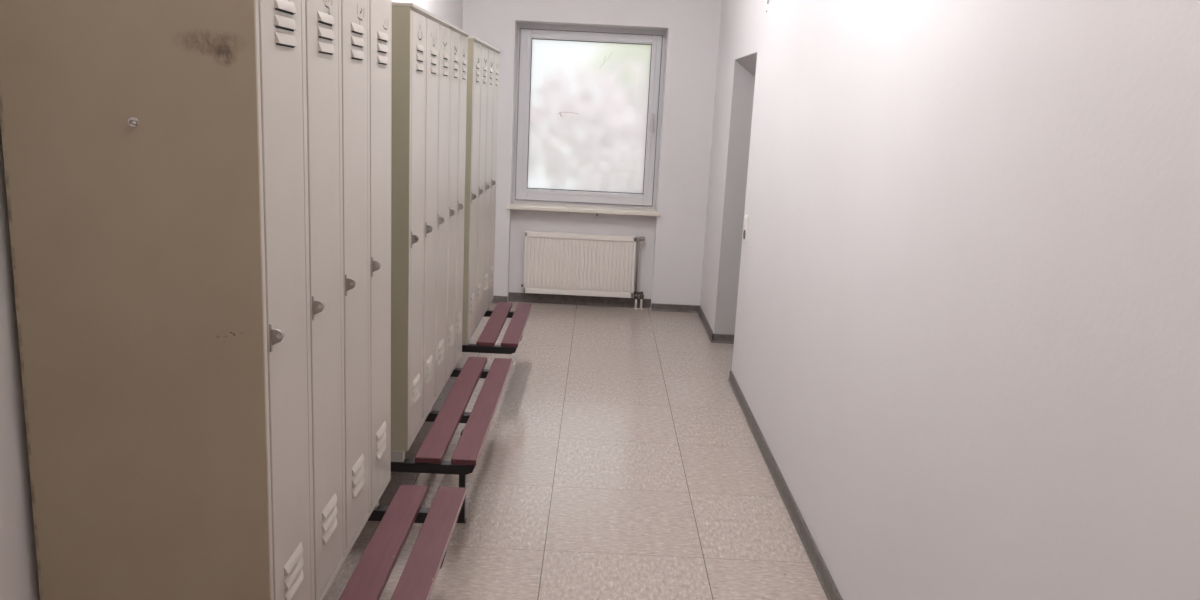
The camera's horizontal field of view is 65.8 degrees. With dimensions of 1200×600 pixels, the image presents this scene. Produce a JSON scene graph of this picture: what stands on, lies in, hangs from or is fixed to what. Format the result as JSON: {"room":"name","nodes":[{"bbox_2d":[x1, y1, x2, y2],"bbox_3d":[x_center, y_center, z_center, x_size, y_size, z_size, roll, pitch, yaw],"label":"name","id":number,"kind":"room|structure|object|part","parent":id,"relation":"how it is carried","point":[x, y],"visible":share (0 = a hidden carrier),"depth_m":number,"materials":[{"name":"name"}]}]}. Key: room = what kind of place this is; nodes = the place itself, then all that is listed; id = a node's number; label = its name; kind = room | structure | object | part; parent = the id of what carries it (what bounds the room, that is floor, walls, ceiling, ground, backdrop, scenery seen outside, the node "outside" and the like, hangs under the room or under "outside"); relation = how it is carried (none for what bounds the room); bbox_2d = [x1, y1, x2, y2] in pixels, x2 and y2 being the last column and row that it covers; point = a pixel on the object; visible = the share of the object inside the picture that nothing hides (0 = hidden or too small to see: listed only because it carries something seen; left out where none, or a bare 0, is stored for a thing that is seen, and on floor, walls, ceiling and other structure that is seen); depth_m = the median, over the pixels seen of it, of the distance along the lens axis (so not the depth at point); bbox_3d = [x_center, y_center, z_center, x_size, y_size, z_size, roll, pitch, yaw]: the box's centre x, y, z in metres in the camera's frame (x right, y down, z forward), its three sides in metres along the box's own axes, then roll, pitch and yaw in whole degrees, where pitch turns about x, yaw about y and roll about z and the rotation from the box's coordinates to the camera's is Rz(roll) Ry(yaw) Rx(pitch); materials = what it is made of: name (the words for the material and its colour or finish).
{"room":"locker room","nodes":[
{"label":"locker room","id":0,"kind":"room"},
{"bbox_2d":[0,0,462,599],"bbox_3d":[-1.224,-0.486,2.737,0.200,3.000,10.350,3,12,0],"label":"wall","id":1,"kind":"structure","parent":0,"point":[19,580],"depth_m":1.83,"materials":[{"name":"paint"}]},
{"bbox_2d":[323,301,827,599],"bbox_3d":[-0.038,1.099,3.066,2.728,0.120,10.350,3,12,0],"label":"floor","id":2,"kind":"structure","parent":0,"point":[620,458],"depth_m":4.14,"materials":[{"name":"tile"}]},
{"bbox_2d":[339,485,465,599],"bbox_3d":[-0.783,0.898,2.534,0.676,0.420,1.103,3,12,0],"label":"bench","id":3,"kind":"object","parent":2,"relation":"on","point":[369,578],"visible":0.43,"depth_m":2.63,"materials":[{"name":"red wood"}]},
{"bbox_2d":[0,0,391,599],"bbox_3d":[-0.868,-0.097,2.308,0.498,1.610,1.122,3,12,0],"label":"tall cabinet","id":4,"kind":"object","parent":3,"relation":"on","point":[198,192],"visible":1,"depth_m":1.82,"materials":[{"name":"metal"}]},
{"bbox_3d":[-0.652,-0.007,1.918,0.016,1.566,0.236,3,12,0],"label":"door","id":5,"kind":"part","parent":4,"relation":"part of","materials":[{"name":"metal"}]},
{"bbox_3d":[-0.655,-0.083,2.319,0.021,1.598,1.096,3,12,0],"label":"frame","id":6,"kind":"part","parent":4,"relation":"part of","materials":[{"name":"metal"}]},
{"bbox_3d":[-0.651,-0.063,2.184,0.016,1.566,0.237,3,12,0],"label":"door","id":7,"kind":"part","parent":4,"relation":"part of","materials":[{"name":"metal"}]},
{"bbox_3d":[-0.651,-0.119,2.451,0.016,1.566,0.237,3,12,0],"label":"door","id":8,"kind":"part","parent":4,"relation":"part of","materials":[{"name":"metal"}]},
{"bbox_3d":[-0.650,-0.175,2.721,0.016,1.566,0.241,3,12,0],"label":"door","id":9,"kind":"part","parent":4,"relation":"part of","materials":[{"name":"metal"}]},
{"bbox_2d":[391,357,512,522],"bbox_3d":[-0.779,0.598,3.963,0.674,0.420,1.340,3,12,0],"label":"bench","id":10,"kind":"object","parent":2,"relation":"on","point":[430,455],"visible":0.48,"depth_m":3.65,"materials":[{"name":"red wood"}]},
{"bbox_2d":[391,2,452,450],"bbox_3d":[-0.865,-0.300,3.502,0.501,1.516,0.798,3,12,0],"label":"cabinet","id":11,"kind":"object","parent":10,"relation":"on","point":[420,38],"visible":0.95,"depth_m":3.26,"materials":[{"name":"metal"}]},
{"bbox_3d":[-0.647,-0.238,3.249,0.016,1.472,0.224,3,12,0],"label":"door","id":12,"kind":"part","parent":11,"relation":"part of","materials":[{"name":"metal"}]},
{"bbox_3d":[-0.650,-0.284,3.505,0.021,1.504,0.788,3,12,0],"label":"frame","id":13,"kind":"part","parent":11,"relation":"part of","materials":[{"name":"metal"}]},
{"bbox_3d":[-0.646,-0.292,3.504,0.016,1.472,0.225,3,12,0],"label":"door","id":14,"kind":"part","parent":11,"relation":"part of","materials":[{"name":"metal"}]},
{"bbox_3d":[-0.645,-0.346,3.762,0.016,1.472,0.229,3,12,0],"label":"door","id":15,"kind":"part","parent":11,"relation":"part of","materials":[{"name":"metal"}]},
{"bbox_2d":[445,24,469,383],"bbox_3d":[-0.862,-0.432,4.131,0.501,1.516,0.488,3,12,0],"label":"cabinet","id":16,"kind":"object","parent":10,"relation":"on","point":[458,37],"visible":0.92,"depth_m":4.10,"materials":[{"name":"metal"}]},
{"bbox_3d":[-0.645,-0.400,4.018,0.016,1.472,0.200,3,12,0],"label":"door","id":17,"kind":"part","parent":16,"relation":"part of","materials":[{"name":"metal"}]},
{"bbox_3d":[-0.644,-0.449,4.251,0.016,1.472,0.205,3,12,0],"label":"door","id":18,"kind":"part","parent":16,"relation":"part of","materials":[{"name":"metal"}]},
{"bbox_3d":[-0.542,0.709,3.655,0.035,0.352,0.036,3,12,0],"label":"leg","id":19,"kind":"part","parent":10,"relation":"part of","materials":[{"name":"black metal"}]},
{"bbox_2d":[462,302,531,353],"bbox_3d":[-0.774,0.297,5.398,0.676,0.420,1.011,3,12,0],"label":"bench","id":20,"kind":"object","parent":2,"relation":"on","point":[486,341],"visible":0.43,"depth_m":5.14,"materials":[{"name":"red wood"}]},
{"bbox_2d":[462,36,500,343],"bbox_3d":[-0.861,-0.642,5.131,0.498,1.516,1.144,3,12,0],"label":"cabinet","id":21,"kind":"object","parent":20,"relation":"on","point":[482,58],"visible":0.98,"depth_m":4.90,"materials":[{"name":"metal"}]},
{"bbox_3d":[-0.645,-0.547,4.719,0.016,1.472,0.246,3,12,0],"label":"door","id":22,"kind":"part","parent":21,"relation":"part of","materials":[{"name":"metal"}]},
{"bbox_3d":[-0.644,-0.605,4.995,0.016,1.472,0.246,3,12,0],"label":"door","id":23,"kind":"part","parent":21,"relation":"part of","materials":[{"name":"metal"}]},
{"bbox_3d":[-0.643,-0.663,5.272,0.016,1.472,0.246,3,12,0],"label":"door","id":24,"kind":"part","parent":21,"relation":"part of","materials":[{"name":"metal"}]},
{"bbox_3d":[-0.642,-0.721,5.550,0.016,1.472,0.250,3,12,0],"label":"door","id":25,"kind":"part","parent":21,"relation":"part of","materials":[{"name":"metal"}]},
{"bbox_2d":[509,209,655,298],"bbox_3d":[-0.153,-0.383,7.854,1.197,0.800,0.270,3,12,0],"label":"wall","id":26,"kind":"structure","parent":0,"point":[522,221],"depth_m":7.67,"materials":[{"name":"paint"}]},
{"bbox_2d":[521,231,644,308],"bbox_3d":[-0.135,-0.250,7.692,1.023,0.608,0.100,3,12,0],"label":"radiator","id":27,"kind":"object","parent":26,"relation":"attached to","point":[558,263],"visible":1,"depth_m":7.64,"materials":[{"name":"white metal"}]},
{"bbox_2d":[507,23,665,215],"bbox_3d":[-0.098,-1.450,7.536,1.250,1.502,0.334,3,12,0],"label":"window","id":28,"kind":"structure","parent":26,"relation":"in","point":[589,99],"depth_m":7.62,"materials":[{"name":"white plastic"}]},
{"bbox_3d":[-0.133,-0.749,7.648,1.250,0.030,0.264,3,12,0],"label":"sill","id":29,"kind":"part","parent":28,"relation":"part of","materials":[{"name":"beige stone"}]},
{"bbox_3d":[-0.095,-1.502,7.635,0.970,1.205,0.004,3,12,0],"label":"pane","id":30,"kind":"part","parent":28,"relation":"part of","materials":[{"name":"clear glass"}]},
{"bbox_3d":[0.427,-1.439,7.587,0.032,0.169,0.052,3,12,0],"label":"handle","id":31,"kind":"part","parent":28,"relation":"part of","materials":[{"name":"grey plastic"}]},
{"bbox_2d":[491,292,698,312],"bbox_3d":[-0.175,0.011,7.739,2.011,0.075,0.119,3,12,0],"label":"baseboard","id":32,"kind":"structure","parent":26,"relation":"attached to","point":[512,296],"depth_m":7.78,"materials":[{"name":"plastic"}]},
{"bbox_2d":[462,0,721,304],"bbox_3d":[-0.104,-1.448,7.580,2.011,3.000,0.370,3,12,0],"label":"wall","id":33,"kind":"structure","parent":0,"point":[693,31],"depth_m":7.38,"materials":[{"name":"paint"}]},
{"bbox_2d":[698,305,733,343],"bbox_3d":[0.911,0.179,7.216,0.206,0.066,1.003,3,12,0],"label":"baseboard","id":34,"kind":"structure","parent":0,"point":[714,338],"depth_m":6.74,"materials":[{"name":"plastic"}]},
{"bbox_2d":[700,0,1199,599],"bbox_3d":[1.043,-0.377,2.753,0.316,3.000,10.350,3,12,0],"label":"wall","id":35,"kind":"structure","parent":0,"point":[966,349],"depth_m":2.15,"materials":[{"name":"paint"}]},
{"bbox_2d":[714,52,756,358],"bbox_3d":[1.004,-0.565,6.083,0.266,1.997,0.946,3,12,0],"label":"door","id":36,"kind":"structure","parent":35,"relation":"in","point":[745,66],"depth_m":6.52,"materials":[{"name":"grey paint"}]},
{"bbox_2d":[743,215,748,241],"bbox_3d":[0.860,-0.424,5.489,0.017,0.156,0.080,3,12,0],"label":"light switch","id":37,"kind":"object","parent":35,"relation":"attached to","point":[746,217],"visible":1,"depth_m":5.46,"materials":[{"name":"white plastic"}]},
{"bbox_2d":[728,370,842,599],"bbox_3d":[0.800,1.272,2.001,0.019,0.062,7.799,3,12,0],"label":"baseboard","id":38,"kind":"structure","parent":35,"relation":"attached to","point":[821,570],"depth_m":3.93,"materials":[{"name":"plastic"}]}
]}

